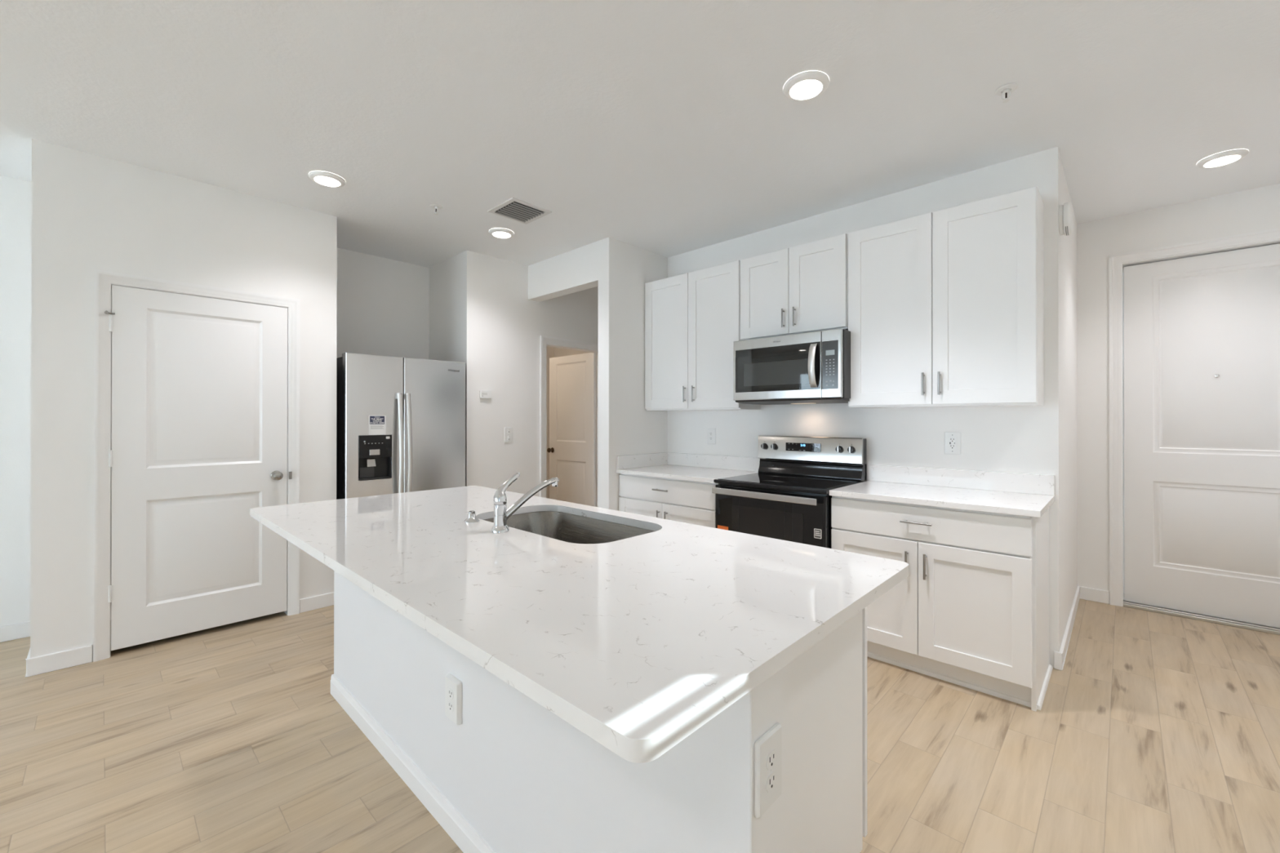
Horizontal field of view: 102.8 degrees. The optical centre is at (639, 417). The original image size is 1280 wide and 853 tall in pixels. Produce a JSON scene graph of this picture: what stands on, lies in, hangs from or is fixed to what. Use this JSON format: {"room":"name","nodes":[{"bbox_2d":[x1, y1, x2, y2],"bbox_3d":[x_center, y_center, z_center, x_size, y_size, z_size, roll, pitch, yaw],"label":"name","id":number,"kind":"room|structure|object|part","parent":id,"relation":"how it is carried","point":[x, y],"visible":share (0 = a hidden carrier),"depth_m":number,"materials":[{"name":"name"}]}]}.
{"room":"kitchen","nodes":[
{"label":"kitchen","id":0,"kind":"room"},
{"bbox_2d":[0,174,429,626],"bbox_3d":[-3.407,-0.054,3.481,0.135,2.757,4.166,0,0,43],"label":"wall","id":1,"kind":"structure","parent":0,"point":[15,194],"depth_m":3.09,"materials":[{"name":"white paint"}]},
{"bbox_2d":[0,621,30,642],"bbox_3d":[-4.233,1.276,2.521,0.013,0.092,1.641,0,0,43],"label":"baseboard","id":2,"kind":"structure","parent":1,"relation":"attached to","point":[20,630],"depth_m":3.05,"materials":[{"name":"white paint"}]},
{"bbox_2d":[30,138,598,661],"bbox_3d":[-1.328,-0.051,4.603,0.120,2.757,5.346,0,0,43],"label":"wall","id":3,"kind":"structure","parent":0,"point":[90,212],"depth_m":3.07,"materials":[{"name":"white paint"}]},
{"bbox_2d":[93,269,300,662],"bbox_3d":[-2.681,0.260,3.162,0.137,2.128,0.954,0,0,43],"label":"trim","id":4,"kind":"structure","parent":3,"relation":"attached to","point":[104,281],"depth_m":2.82,"materials":[{"name":"white paint"}]},
{"bbox_2d":[104,284,292,650],"bbox_3d":[-2.633,0.277,3.111,0.102,2.026,0.871,0,0,43],"label":"door","id":5,"kind":"structure","parent":3,"relation":"in","point":[199,412],"depth_m":3.08,"materials":[{"name":"white paint"}]},
{"bbox_3d":[-2.380,0.380,3.354,0.067,0.062,0.062,0,0,43],"label":"knob","id":6,"kind":"part","parent":5,"relation":"part of","materials":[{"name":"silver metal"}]},
{"bbox_3d":[-2.344,0.386,3.426,0.006,0.050,0.016,0,0,43],"label":"strike plate","id":7,"kind":"part","parent":5,"relation":"part of","materials":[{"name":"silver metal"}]},
{"bbox_2d":[299,591,333,613],"bbox_3d":[-2.233,1.279,3.549,0.013,0.092,0.225,0,0,43],"label":"baseboard","id":8,"kind":"structure","parent":3,"relation":"attached to","point":[314,602],"depth_m":3.53,"materials":[{"name":"white paint"}]},
{"bbox_2d":[479,390,491,398],"bbox_3d":[-1.351,-0.205,4.475,0.022,0.068,0.108,0,0,43],"label":"wall control box","id":9,"kind":"object","parent":3,"relation":"attached to","point":[482,393],"visible":1,"depth_m":4.46,"materials":[{"name":"white plastic"}]},
{"bbox_2d":[504,426,512,442],"bbox_3d":[-1.195,0.153,4.646,0.012,0.140,0.084,0,0,43],"label":"wall switch","id":10,"kind":"object","parent":3,"relation":"attached to","point":[508,430],"visible":1,"depth_m":4.64,"materials":[{"name":"white plastic"}]},
{"bbox_2d":[539,335,598,506],"bbox_3d":[-0.684,0.270,5.270,0.137,2.119,0.912,0,0,43],"label":"trim","id":11,"kind":"structure","parent":3,"relation":"attached to","point":[545,341],"depth_m":4.94,"materials":[{"name":"white paint"}]},
{"bbox_2d":[546,352,595,506],"bbox_3d":[-0.802,0.301,5.835,0.818,2.035,0.102,0,0,43],"label":"door","id":12,"kind":"structure","parent":3,"relation":"in","point":[571,451],"depth_m":5.82,"materials":[{"name":"white paint"}]},
{"bbox_3d":[-1.063,0.384,6.059,0.062,0.062,0.067,0,0,43],"label":"knob","id":13,"kind":"part","parent":12,"relation":"part of","materials":[{"name":"brown metal"}]},
{"bbox_2d":[428,253,460,361],"bbox_3d":[-2.398,-0.050,5.312,2.410,2.757,0.120,0,0,43],"label":"wall","id":14,"kind":"structure","parent":0,"point":[444,276],"depth_m":4.63,"materials":[{"name":"white paint"}]},
{"bbox_2d":[546,346,554,498],"bbox_3d":[-4.662,-0.052,4.763,0.120,2.757,9.700,0,0,43],"label":"wall","id":15,"kind":"structure","parent":0,"point":[550,350],"depth_m":8.07,"materials":[{"name":"white paint"}]},
{"bbox_2d":[528,240,598,302],"bbox_3d":[-0.652,-1.271,4.516,0.985,0.317,0.130,0,0,43],"label":"wall","id":16,"kind":"structure","parent":0,"point":[575,270],"depth_m":4.44,"materials":[{"name":"white paint"}]},
{"bbox_2d":[554,347,596,506],"bbox_3d":[-0.001,-0.045,6.945,3.644,2.757,0.120,0,0,43],"label":"wall","id":17,"kind":"structure","parent":0,"point":[558,352],"depth_m":7.78,"materials":[{"name":"white paint"}]},
{"bbox_2d":[597,236,667,511],"bbox_3d":[0.512,-0.050,4.931,0.129,2.757,2.338,0,0,43],"label":"wall","id":18,"kind":"structure","parent":0,"point":[625,428],"depth_m":4.15,"materials":[{"name":"white paint"}]},
{"bbox_2d":[0,0,1279,267],"bbox_3d":[-1.806,-1.495,2.059,8.050,0.120,10.000,0,0,43],"label":"ceiling","id":19,"kind":"structure","parent":0,"point":[667,128],"depth_m":2.32,"materials":[{"name":"white paint"}]},
{"bbox_2d":[308,170,345,187],"bbox_3d":[-1.870,-1.422,3.057,0.190,0.021,0.190,0,0,43],"label":"recessed light","id":20,"kind":"object","parent":19,"relation":"in","point":[323,178],"visible":1,"depth_m":3.03,"materials":[{"name":"white plastic"}]},
{"bbox_2d":[429,204,442,214],"bbox_3d":[-1.379,-1.405,3.458,0.082,0.053,0.082,0,0,43],"label":"sprinkler","id":21,"kind":"object","parent":19,"relation":"attached to","point":[436,206],"visible":1,"depth_m":3.45,"materials":[{"name":"white plastic"}]},
{"bbox_2d":[488,227,514,238],"bbox_3d":[-1.067,-1.420,3.943,0.190,0.021,0.190,0,0,43],"label":"recessed light","id":22,"kind":"object","parent":19,"relation":"in","point":[500,233],"visible":1,"depth_m":3.91,"materials":[{"name":"white"}]},
{"bbox_2d":[487,197,551,224],"bbox_3d":[-0.832,-1.425,3.538,0.310,0.014,0.314,0,0,43],"label":"ceiling vent","id":23,"kind":"object","parent":19,"relation":"in","point":[514,209],"visible":1,"depth_m":3.52,"materials":[{"name":"white metal"}]},
{"bbox_2d":[782,71,829,101],"bbox_3d":[0.716,-1.423,2.205,0.190,0.021,0.190,0,0,43],"label":"recessed light","id":24,"kind":"object","parent":19,"relation":"in","point":[806,86],"visible":1,"depth_m":2.18,"materials":[{"name":"white plastic"}]},
{"bbox_2d":[995,83,1017,102],"bbox_3d":[1.596,-1.407,2.228,0.082,0.053,0.082,0,0,43],"label":"sprinkler","id":25,"kind":"object","parent":19,"relation":"attached to","point":[1006,89],"visible":1,"depth_m":2.22,"materials":[{"name":"white plastic"}]},
{"bbox_3d":[1.596,-1.407,2.228,0.020,0.049,0.029,0,0,-16],"label":"frame","id":26,"kind":"part","parent":25,"relation":"part of","materials":[{"name":"white plastic"}]},
{"bbox_2d":[1196,148,1248,168],"bbox_3d":[3.205,-1.421,2.815,0.190,0.021,0.190,0,0,43],"label":"recessed light","id":27,"kind":"object","parent":19,"relation":"in","point":[1225,157],"visible":1,"depth_m":2.79,"materials":[{"name":"white"}]},
{"bbox_2d":[0,599,1279,852],"bbox_3d":[-1.772,1.372,2.089,8.050,0.100,9.900,0,0,43],"label":"floor","id":28,"kind":"structure","parent":0,"point":[1156,732],"depth_m":2.04,"materials":[{"name":"brown wood"}]},
{"bbox_2d":[336,352,465,499],"bbox_3d":[-2.017,0.428,4.191,0.816,1.796,0.912,0,0,43],"label":"refrigerator","id":29,"kind":"object","parent":28,"relation":"on","point":[401,421],"visible":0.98,"depth_m":3.88,"materials":[{"name":"grey metal"}]},
{"bbox_3d":[-2.021,0.404,3.783,0.008,0.073,0.098,0,0,43],"label":"drip panel","id":30,"kind":"part","parent":29,"relation":"part of","materials":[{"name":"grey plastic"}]},
{"bbox_3d":[-1.980,0.379,3.804,0.068,1.692,0.401,0,0,43],"label":"freezer door","id":31,"kind":"part","parent":29,"relation":"part of","materials":[{"name":"silver metal"}]},
{"bbox_3d":[-1.963,0.254,3.777,0.018,0.042,0.071,0,0,43],"label":"spout","id":32,"kind":"part","parent":29,"relation":"part of","materials":[{"name":"plastic"}]},
{"bbox_3d":[-1.815,0.318,3.870,0.083,1.015,0.034,0,0,43],"label":"handle","id":33,"kind":"part","parent":29,"relation":"part of","materials":[{"name":"silver metal"}]},
{"bbox_3d":[-1.773,0.318,3.915,0.083,1.015,0.034,0,0,43],"label":"handle","id":34,"kind":"part","parent":29,"relation":"part of","materials":[{"name":"silver metal"}]},
{"bbox_3d":[-1.664,0.380,4.137,0.068,1.692,0.505,0,0,43],"label":"fresh food door","id":35,"kind":"part","parent":29,"relation":"part of","materials":[{"name":"silver metal"}]},
{"bbox_2d":[330,570,867,852],"bbox_3d":[-0.375,0.880,1.953,2.300,0.883,0.803,0,0,43],"label":"kitchen island","id":36,"kind":"object","parent":28,"relation":"on","point":[515,776],"visible":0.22,"depth_m":1.31,"materials":[{"name":"white paint"}]},
{"bbox_3d":[-0.609,1.277,1.708,2.298,0.088,0.126,0,0,43],"label":"baseboard","id":37,"kind":"part","parent":36,"relation":"part of","materials":[{"name":"white paint"}]},
{"bbox_2d":[444,673,462,724],"bbox_3d":[-0.588,0.884,1.606,0.086,0.132,0.017,0,0,43],"label":"wall outlet","id":38,"kind":"object","parent":36,"relation":"attached to","point":[453,686],"visible":1,"depth_m":1.59,"materials":[{"name":"white plastic"}]},
{"bbox_2d":[448,688,453,699],"bbox_3d":[-0.593,0.864,1.601,0.034,0.029,0.002,0,0,43],"label":"socket","id":39,"kind":"object","parent":38,"relation":"attached to","point":[450,690],"depth_m":1.60,"materials":[{"name":"grey plastic"}]},
{"bbox_2d":[448,700,453,711],"bbox_3d":[-0.593,0.903,1.601,0.034,0.029,0.002,0,0,43],"label":"socket","id":40,"kind":"object","parent":38,"relation":"attached to","point":[450,702],"depth_m":1.60,"materials":[{"name":"grey plastic"}]},
{"bbox_2d":[249,485,908,763],"bbox_3d":[-0.500,0.422,1.868,2.432,0.030,1.107,0,0,43],"label":"island countertop","id":41,"kind":"structure","parent":36,"relation":"on","point":[637,643],"depth_m":1.18,"materials":[{"name":"white stone"}]},
{"bbox_2d":[463,511,479,523],"bbox_3d":[-0.661,0.388,2.009,0.058,0.040,0.058,0,0,43],"label":"holder","id":42,"kind":"object","parent":41,"relation":"on","point":[472,518],"visible":1,"depth_m":2.00,"materials":[{"name":"silver metal"}]},
{"bbox_2d":[491,472,559,533],"bbox_3d":[-0.423,0.305,1.916,0.062,0.206,0.290,0,0,43],"label":"faucet","id":43,"kind":"object","parent":41,"relation":"on","point":[501,514],"visible":1,"depth_m":1.83,"materials":[{"name":"silver metal"}]},
{"bbox_3d":[-0.481,0.255,1.854,0.048,0.108,0.107,0,0,43],"label":"lever","id":44,"kind":"part","parent":43,"relation":"part of","materials":[{"name":"silver metal"}]},
{"bbox_3d":[-0.411,0.304,1.928,0.025,0.140,0.255,0,0,43],"label":"spout","id":45,"kind":"part","parent":43,"relation":"part of","materials":[{"name":"silver metal"}]},
{"bbox_2d":[484,511,654,543],"bbox_3d":[-0.301,0.550,2.027,0.833,0.220,0.476,0,0,43],"label":"sink","id":46,"kind":"object","parent":41,"relation":"in","point":[563,526],"visible":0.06,"depth_m":2.31,"materials":[{"name":"metal"}]},
{"bbox_2d":[754,722,782,818],"bbox_3d":[0.232,0.630,0.914,0.010,0.132,0.086,0,0,43],"label":"wall outlet","id":47,"kind":"object","parent":36,"relation":"attached to","point":[768,748],"visible":1,"depth_m":0.90,"materials":[{"name":"white plastic"}]},
{"bbox_2d":[766,749,776,770],"bbox_3d":[0.234,0.610,0.912,0.002,0.029,0.034,0,0,43],"label":"socket","id":48,"kind":"object","parent":47,"relation":"attached to","point":[771,753],"depth_m":0.91,"materials":[{"name":"grey plastic"}]},
{"bbox_2d":[766,771,776,792],"bbox_3d":[0.234,0.649,0.912,0.002,0.029,0.034,0,0,43],"label":"socket","id":49,"kind":"object","parent":47,"relation":"attached to","point":[771,775],"depth_m":0.91,"materials":[{"name":"grey plastic"}]},
{"bbox_3d":[0.418,0.879,1.237,0.018,0.883,0.599,0,0,43],"label":"panel","id":50,"kind":"part","parent":36,"relation":"part of","materials":[{"name":"white wood"}]},
{"bbox_3d":[0.458,0.828,1.657,0.534,0.750,0.020,0,0,43],"label":"door","id":51,"kind":"part","parent":36,"relation":"part of","materials":[{"name":"white wood"}]},
{"bbox_2d":[618,473,718,528],"bbox_3d":[0.373,0.885,3.986,0.964,0.883,0.641,0,0,43],"label":"base cabinet","id":52,"kind":"object","parent":28,"relation":"on","point":[691,502],"visible":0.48,"depth_m":3.75,"materials":[{"name":"white wood"}]},
{"bbox_3d":[0.003,0.925,3.956,0.458,0.577,0.020,0,0,43],"label":"door","id":53,"kind":"part","parent":52,"relation":"part of","materials":[{"name":"white wood"}]},
{"bbox_3d":[0.152,0.535,3.778,0.145,0.011,0.034,0,0,43],"label":"handle","id":54,"kind":"part","parent":52,"relation":"part of","materials":[{"name":"silver metal"}]},
{"bbox_3d":[0.177,0.542,3.792,0.938,0.168,0.020,0,0,43],"label":"drawer","id":55,"kind":"part","parent":52,"relation":"part of","materials":[{"name":"white wood"}]},
{"bbox_2d":[616,452,759,483],"bbox_3d":[0.376,0.374,3.992,0.963,0.137,0.633,0,0,43],"label":"countertop","id":56,"kind":"structure","parent":52,"relation":"on","point":[679,466],"depth_m":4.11,"materials":[{"name":"white stone"}]},
{"bbox_3d":[0.344,0.924,3.632,0.476,0.577,0.020,0,0,43],"label":"door","id":57,"kind":"part","parent":52,"relation":"part of","materials":[{"name":"white wood"}]},
{"bbox_2d":[711,435,866,548],"bbox_3d":[0.976,0.727,3.358,0.771,1.196,0.684,0,0,43],"label":"electric range","id":58,"kind":"object","parent":28,"relation":"on","point":[788,499],"visible":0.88,"depth_m":3.29,"materials":[{"name":"black metal"}]},
{"bbox_3d":[0.911,0.208,3.761,0.045,0.045,0.025,0,0,43],"label":"knob","id":59,"kind":"part","parent":58,"relation":"part of","materials":[{"name":"grey plastic"}]},
{"bbox_3d":[0.750,0.476,3.138,0.714,0.040,0.053,0,0,43],"label":"oven handle","id":60,"kind":"part","parent":58,"relation":"part of","materials":[{"name":"silver metal"}]},
{"bbox_3d":[0.775,0.775,3.148,0.717,0.580,0.004,0,0,43],"label":"door glass","id":61,"kind":"part","parent":58,"relation":"part of","materials":[{"name":"black glass"}]},
{"bbox_3d":[0.786,0.767,3.159,0.755,0.645,0.030,0,0,43],"label":"oven door","id":62,"kind":"part","parent":58,"relation":"part of","materials":[{"name":"black glass"}]},
{"bbox_3d":[0.970,0.208,3.706,0.045,0.045,0.025,0,0,43],"label":"knob","id":63,"kind":"part","parent":58,"relation":"part of","materials":[{"name":"grey plastic"}]},
{"bbox_2d":[718,483,831,548],"bbox_3d":[1.004,0.869,3.389,0.751,0.873,0.600,0,0,43],"label":"oven","id":64,"kind":"object","parent":58,"relation":"in","point":[828,497],"depth_m":2.94,"materials":[{"name":"black glass"}]},
{"bbox_2d":[713,472,863,494],"bbox_3d":[0.967,0.421,3.349,0.771,0.023,0.577,0,0,43],"label":"cooktop","id":65,"kind":"object","parent":58,"relation":"in","point":[794,483],"depth_m":3.27,"materials":[{"name":"black glass"}]},
{"bbox_3d":[0.967,0.408,3.351,0.729,0.003,0.533,0,0,43],"label":"glass","id":66,"kind":"part","parent":58,"relation":"part of","materials":[{"name":"black glass"}]},
{"bbox_3d":[1.159,0.218,3.554,0.757,0.176,0.025,0,0,43],"label":"control panel","id":67,"kind":"part","parent":58,"relation":"part of","materials":[{"name":"silver metal"}]},
{"bbox_3d":[1.315,0.207,3.379,0.045,0.045,0.025,0,0,43],"label":"knob","id":68,"kind":"part","parent":58,"relation":"part of","materials":[{"name":"grey plastic"}]},
{"bbox_3d":[1.372,0.207,3.325,0.045,0.045,0.025,0,0,43],"label":"knob","id":69,"kind":"part","parent":58,"relation":"part of","materials":[{"name":"grey plastic"}]},
{"bbox_2d":[831,495,1053,711],"bbox_3d":[1.625,0.883,2.799,0.942,0.883,0.641,0,0,43],"label":"base cabinet","id":70,"kind":"object","parent":28,"relation":"on","point":[971,610],"visible":0.73,"depth_m":2.51,"materials":[{"name":"white wood"}]},
{"bbox_3d":[1.258,0.922,2.766,0.446,0.577,0.020,0,0,43],"label":"door","id":71,"kind":"part","parent":70,"relation":"part of","materials":[{"name":"white wood"}]},
{"bbox_3d":[1.369,0.747,2.625,0.011,0.126,0.034,0,0,43],"label":"handle","id":72,"kind":"part","parent":70,"relation":"part of","materials":[{"name":"silver metal"}]},
{"bbox_3d":[1.402,0.533,2.594,0.145,0.011,0.034,0,0,43],"label":"handle","id":73,"kind":"part","parent":70,"relation":"part of","materials":[{"name":"silver metal"}]},
{"bbox_3d":[1.431,0.747,2.566,0.011,0.126,0.034,0,0,43],"label":"handle","id":74,"kind":"part","parent":70,"relation":"part of","materials":[{"name":"silver metal"}]},
{"bbox_3d":[1.427,0.540,2.607,0.912,0.168,0.020,0,0,43],"label":"drawer","id":75,"kind":"part","parent":70,"relation":"part of","materials":[{"name":"white wood"}]},
{"bbox_2d":[829,464,1054,517],"bbox_3d":[1.633,0.372,2.801,0.948,0.137,0.633,0,0,43],"label":"countertop","id":76,"kind":"structure","parent":70,"relation":"on","point":[1028,495],"depth_m":2.80,"materials":[{"name":"white stone"}]},
{"bbox_3d":[1.653,1.314,2.828,0.942,0.020,0.534,0,0,43],"label":"shoe moulding","id":77,"kind":"part","parent":70,"relation":"part of","materials":[{"name":"white paint"}]},
{"bbox_3d":[1.591,0.922,2.451,0.462,0.577,0.020,0,0,43],"label":"door","id":78,"kind":"part","parent":70,"relation":"part of","materials":[{"name":"white wood"}]},
{"bbox_3d":[1.974,0.882,2.516,0.018,0.883,0.573,0,0,43],"label":"panel","id":79,"kind":"part","parent":70,"relation":"part of","materials":[{"name":"white wood"}]},
{"bbox_2d":[667,146,1061,667],"bbox_3d":[1.267,-0.052,3.668,2.704,2.757,0.120,0,0,43],"label":"wall","id":80,"kind":"structure","parent":0,"point":[1020,439],"depth_m":3.10,"materials":[{"name":"white paint"}]},
{"bbox_2d":[644,260,760,410],"bbox_3d":[0.470,-0.603,4.110,0.934,1.081,0.338,0,0,43],"label":"upper cabinet","id":81,"kind":"object","parent":80,"relation":"attached to","point":[692,319],"visible":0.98,"depth_m":3.99,"materials":[{"name":"white wood"}]},
{"bbox_3d":[0.214,-0.606,4.179,0.459,1.068,0.020,0,0,43],"label":"door","id":82,"kind":"part","parent":81,"relation":"part of","materials":[{"name":"white wood"}]},
{"bbox_3d":[0.347,-0.186,4.016,0.011,0.126,0.034,0,0,43],"label":"handle","id":83,"kind":"part","parent":81,"relation":"part of","materials":[{"name":"silver metal"}]},
{"bbox_3d":[0.410,-0.187,3.957,0.011,0.126,0.034,0,0,43],"label":"handle","id":84,"kind":"part","parent":81,"relation":"part of","materials":[{"name":"silver metal"}]},
{"bbox_3d":[0.552,-0.607,3.860,0.463,1.068,0.020,0,0,43],"label":"door","id":85,"kind":"part","parent":81,"relation":"part of","materials":[{"name":"white wood"}]},
{"bbox_2d":[706,427,715,444],"bbox_3d":[0.588,0.151,4.223,0.087,0.133,0.007,0,0,43],"label":"wall outlet","id":86,"kind":"object","parent":80,"relation":"attached to","point":[711,432],"visible":1,"depth_m":4.22,"materials":[{"name":"white plastic"}]},
{"bbox_2d":[667,452,759,471],"bbox_3d":[0.587,0.359,4.214,0.963,0.107,0.020,0,0,43],"label":"backsplash","id":87,"kind":"structure","parent":80,"relation":"attached to","point":[724,462],"depth_m":4.17,"materials":[{"name":"white stone"}]},
{"bbox_2d":[740,233,848,340],"bbox_3d":[1.091,-0.849,3.522,0.768,0.590,0.338,0,0,43],"label":"upper cabinet","id":88,"kind":"object","parent":80,"relation":"attached to","point":[803,288],"visible":0.94,"depth_m":3.39,"materials":[{"name":"white wood"}]},
{"bbox_3d":[0.865,-0.853,3.563,0.374,0.577,0.020,0,0,43],"label":"door","id":89,"kind":"part","parent":88,"relation":"part of","materials":[{"name":"white wood"}]},
{"bbox_3d":[0.960,-0.670,3.436,0.011,0.126,0.034,0,0,43],"label":"handle","id":90,"kind":"part","parent":88,"relation":"part of","materials":[{"name":"silver metal"}]},
{"bbox_2d":[733,328,850,404],"bbox_3d":[1.057,-0.315,3.442,0.761,0.434,0.470,0,0,43],"label":"microwave","id":91,"kind":"object","parent":88,"relation":"attached to","point":[814,367],"visible":1,"depth_m":3.26,"materials":[{"name":"silver metal"}]},
{"bbox_3d":[0.890,-0.327,3.360,0.632,0.411,0.030,0,0,43],"label":"door","id":92,"kind":"part","parent":91,"relation":"part of","materials":[{"name":"silver metal"}]},
{"bbox_3d":[1.063,-0.323,3.147,0.042,0.270,0.049,0,0,43],"label":"handle","id":93,"kind":"part","parent":91,"relation":"part of","materials":[{"name":"silver metal"}]},
{"bbox_3d":[1.166,-0.328,3.098,0.121,0.411,0.030,0,0,43],"label":"control panel","id":94,"kind":"part","parent":91,"relation":"part of","materials":[{"name":"silver metal"}]},
{"bbox_3d":[1.019,-0.670,3.381,0.011,0.126,0.034,0,0,43],"label":"handle","id":95,"kind":"part","parent":88,"relation":"part of","materials":[{"name":"silver metal"}]},
{"bbox_3d":[1.141,-0.853,3.302,0.379,0.577,0.020,0,0,43],"label":"door","id":96,"kind":"part","parent":88,"relation":"part of","materials":[{"name":"white wood"}]},
{"bbox_2d":[848,186,1044,408],"bbox_3d":[1.710,-0.605,2.934,0.929,1.081,0.338,0,0,43],"label":"upper cabinet","id":97,"kind":"object","parent":80,"relation":"attached to","point":[946,306],"visible":0.99,"depth_m":2.77,"materials":[{"name":"white wood"}]},
{"bbox_3d":[1.457,-0.608,3.002,0.461,1.068,0.020,0,0,43],"label":"door","id":98,"kind":"part","parent":97,"relation":"part of","materials":[{"name":"white wood"}]},
{"bbox_3d":[1.578,-0.189,2.849,0.011,0.126,0.034,0,0,43],"label":"handle","id":99,"kind":"part","parent":97,"relation":"part of","materials":[{"name":"silver metal"}]},
{"bbox_3d":[1.636,-0.189,2.794,0.011,0.126,0.034,0,0,43],"label":"handle","id":100,"kind":"part","parent":97,"relation":"part of","materials":[{"name":"silver metal"}]},
{"bbox_3d":[1.794,-0.609,2.683,0.458,1.068,0.020,0,0,43],"label":"door","id":101,"kind":"part","parent":97,"relation":"part of","materials":[{"name":"white wood"}]},
{"bbox_2d":[944,431,960,454],"bbox_3d":[1.850,0.150,3.026,0.087,0.134,0.008,0,0,43],"label":"wall outlet","id":102,"kind":"object","parent":80,"relation":"attached to","point":[952,439],"visible":1,"depth_m":3.02,"materials":[{"name":"white plastic"}]},
{"bbox_2d":[949,437,955,448],"bbox_3d":[1.849,0.150,3.025,0.034,0.068,0.003,0,0,43],"label":"socket","id":103,"kind":"object","parent":102,"relation":"attached to","point":[952,440],"depth_m":3.02,"materials":[{"name":"grey plastic"}]},
{"bbox_2d":[868,464,1054,495],"bbox_3d":[1.843,0.357,3.023,0.948,0.107,0.020,0,0,43],"label":"backsplash","id":104,"kind":"structure","parent":80,"relation":"attached to","point":[1028,483],"depth_m":2.96,"materials":[{"name":"white stone"}]},
{"bbox_2d":[1060,157,1077,642],"bbox_3d":[2.712,-0.053,3.315,0.120,2.757,1.355,0,0,43],"label":"wall","id":105,"kind":"structure","parent":0,"point":[1068,355],"depth_m":3.19,"materials":[{"name":"white paint"}]},
{"bbox_2d":[1058,202,1073,235],"bbox_3d":[2.299,-1.070,2.754,0.054,0.171,0.170,0,0,43],"label":"door chime","id":106,"kind":"object","parent":105,"relation":"attached to","point":[1065,211],"visible":1,"depth_m":2.71,"materials":[{"name":"white plastic"}]},
{"bbox_3d":[2.285,-1.071,2.766,0.018,0.156,0.156,0,0,43],"label":"plate","id":107,"kind":"part","parent":106,"relation":"part of","materials":[{"name":"white plastic"}]},
{"bbox_2d":[1053,586,1079,670],"bbox_3d":[2.708,1.280,3.224,0.036,0.092,1.488,0,0,43],"label":"baseboard","id":108,"kind":"structure","parent":105,"relation":"attached to","point":[1059,657],"depth_m":2.94,"materials":[{"name":"white paint"}]},
{"bbox_2d":[1076,183,1279,591],"bbox_3d":[3.742,-0.052,3.369,1.542,2.757,0.140,0,0,43],"label":"wall","id":109,"kind":"structure","parent":0,"point":[1258,209],"depth_m":3.67,"materials":[{"name":"white paint"}]},
{"bbox_2d":[1080,586,1109,604],"bbox_3d":[3.285,1.281,3.693,0.162,0.092,0.013,0,0,43],"label":"baseboard","id":110,"kind":"structure","parent":109,"relation":"attached to","point":[1086,593],"depth_m":3.69,"materials":[{"name":"white paint"}]},
{"bbox_2d":[1109,227,1279,606],"bbox_3d":[3.765,0.086,3.332,1.035,2.481,0.160,0,0,43],"label":"trim","id":111,"kind":"structure","parent":109,"relation":"attached to","point":[1269,237],"depth_m":3.60,"materials":[{"name":"white paint"}]},
{"bbox_2d":[1122,243,1279,635],"bbox_3d":[3.761,0.119,3.330,0.908,2.413,0.114,0,0,43],"label":"door","id":112,"kind":"structure","parent":109,"relation":"in","point":[1202,333],"depth_m":3.37,"materials":[{"name":"white paint"}]},
{"bbox_3d":[-3.439,-0.055,3.004,0.745,2.757,0.120,0,0,43],"label":"wall","id":113,"kind":"structure","parent":0,"visible":0},
{"bbox_2d":[25,644,92,677],"bbox_3d":[-3.322,1.277,2.945,0.763,0.092,0.235,0,0,43],"label":"baseboard","id":114,"kind":"structure","parent":113,"relation":"attached to","point":[37,665],"depth_m":2.68,"materials":[{"name":"white paint"}]}
]}

